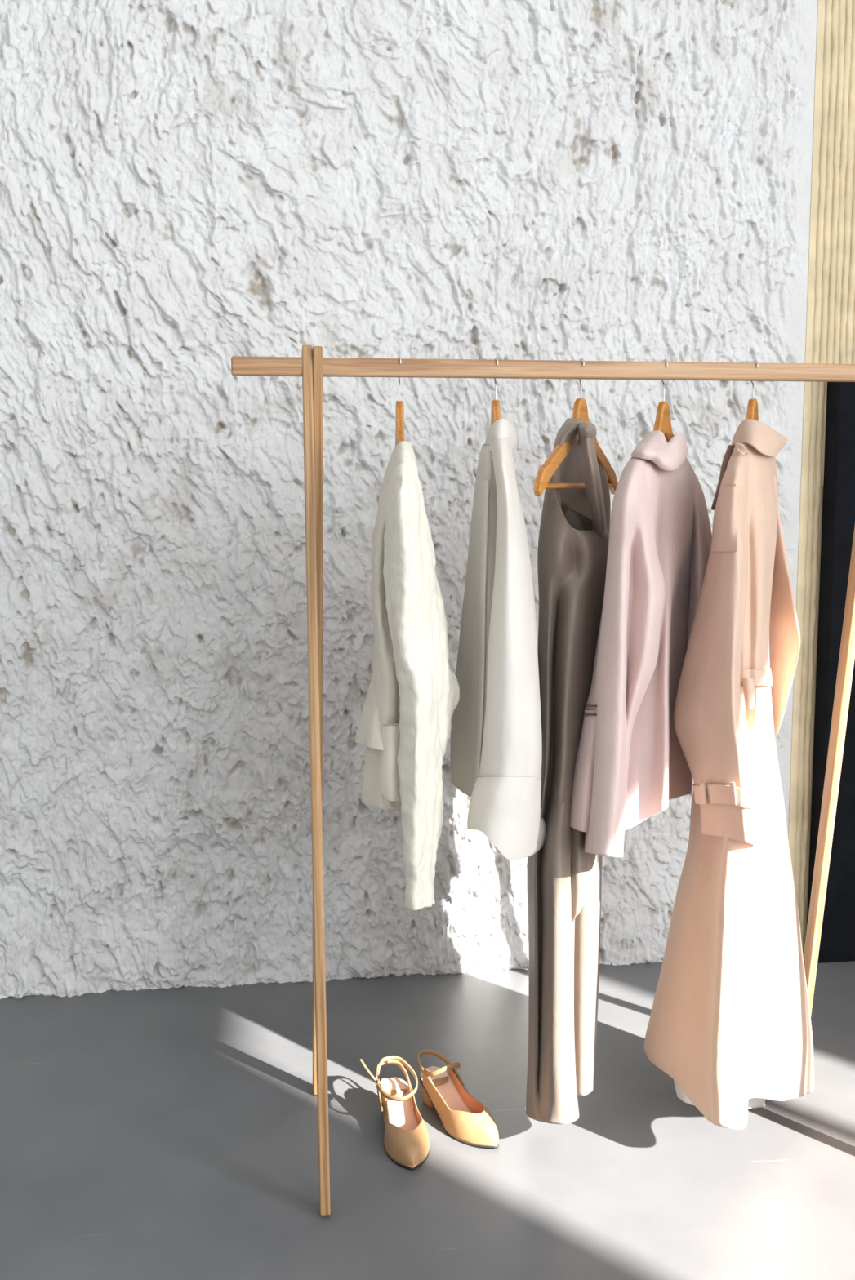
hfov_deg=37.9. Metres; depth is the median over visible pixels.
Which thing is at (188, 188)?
wall
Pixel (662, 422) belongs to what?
wooden hanger
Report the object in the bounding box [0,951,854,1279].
floor
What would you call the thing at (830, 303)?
trim
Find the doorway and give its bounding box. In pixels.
[806,382,854,963]
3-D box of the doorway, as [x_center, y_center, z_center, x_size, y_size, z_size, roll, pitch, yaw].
[1.536,0.072,3.166,1.121,1.475,0.069,-1,7,-8]
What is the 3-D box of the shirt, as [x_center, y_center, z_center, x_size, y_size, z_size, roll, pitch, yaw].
[0.125,-0.004,2.199,0.170,0.757,0.464,0,7,1]
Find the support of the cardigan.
hanging from the wooden hanger at (399, 424)
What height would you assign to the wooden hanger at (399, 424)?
0.243 m
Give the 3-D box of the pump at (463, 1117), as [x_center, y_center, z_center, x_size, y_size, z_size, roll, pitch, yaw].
[0.055,0.864,2.365,0.082,0.106,0.258,-4,8,-31]
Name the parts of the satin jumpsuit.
trouser leg, sash, trouser leg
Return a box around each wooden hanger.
[395,355,404,446]
[490,356,500,426]
[533,358,617,495]
[653,359,673,442]
[746,360,758,421]
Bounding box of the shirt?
[449,417,546,860]
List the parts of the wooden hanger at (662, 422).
wooden arm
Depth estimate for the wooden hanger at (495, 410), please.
2.13 m
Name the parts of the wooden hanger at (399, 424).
wooden arm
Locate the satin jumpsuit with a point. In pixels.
(564, 881)
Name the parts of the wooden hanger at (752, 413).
wooden arm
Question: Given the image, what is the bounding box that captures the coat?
[644,418,813,1129]
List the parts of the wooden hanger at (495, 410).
wooden arm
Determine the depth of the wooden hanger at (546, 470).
2.12 m
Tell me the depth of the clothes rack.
2.13 m
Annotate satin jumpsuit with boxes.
[525,417,610,1124]
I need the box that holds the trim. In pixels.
[787,0,854,953]
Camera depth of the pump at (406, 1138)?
2.31 m
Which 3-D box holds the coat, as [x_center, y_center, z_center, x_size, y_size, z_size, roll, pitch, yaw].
[0.538,0.264,2.276,0.275,1.312,0.444,5,9,38]
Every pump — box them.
[359,1055,429,1169]
[417,1048,498,1148]
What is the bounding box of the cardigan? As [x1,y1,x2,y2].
[355,440,459,910]
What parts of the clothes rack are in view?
leg, leg, rail, leg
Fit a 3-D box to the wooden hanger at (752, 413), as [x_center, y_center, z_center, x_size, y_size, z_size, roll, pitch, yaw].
[0.578,-0.379,2.219,0.020,0.234,0.432,3,8,23]
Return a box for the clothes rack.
[231,345,854,1215]
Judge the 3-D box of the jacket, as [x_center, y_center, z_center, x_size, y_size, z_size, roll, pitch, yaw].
[0.393,-0.001,2.216,0.179,0.732,0.474,5,9,35]
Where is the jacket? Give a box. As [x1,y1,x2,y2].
[569,430,711,857]
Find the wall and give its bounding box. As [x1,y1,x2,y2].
[0,0,817,999]

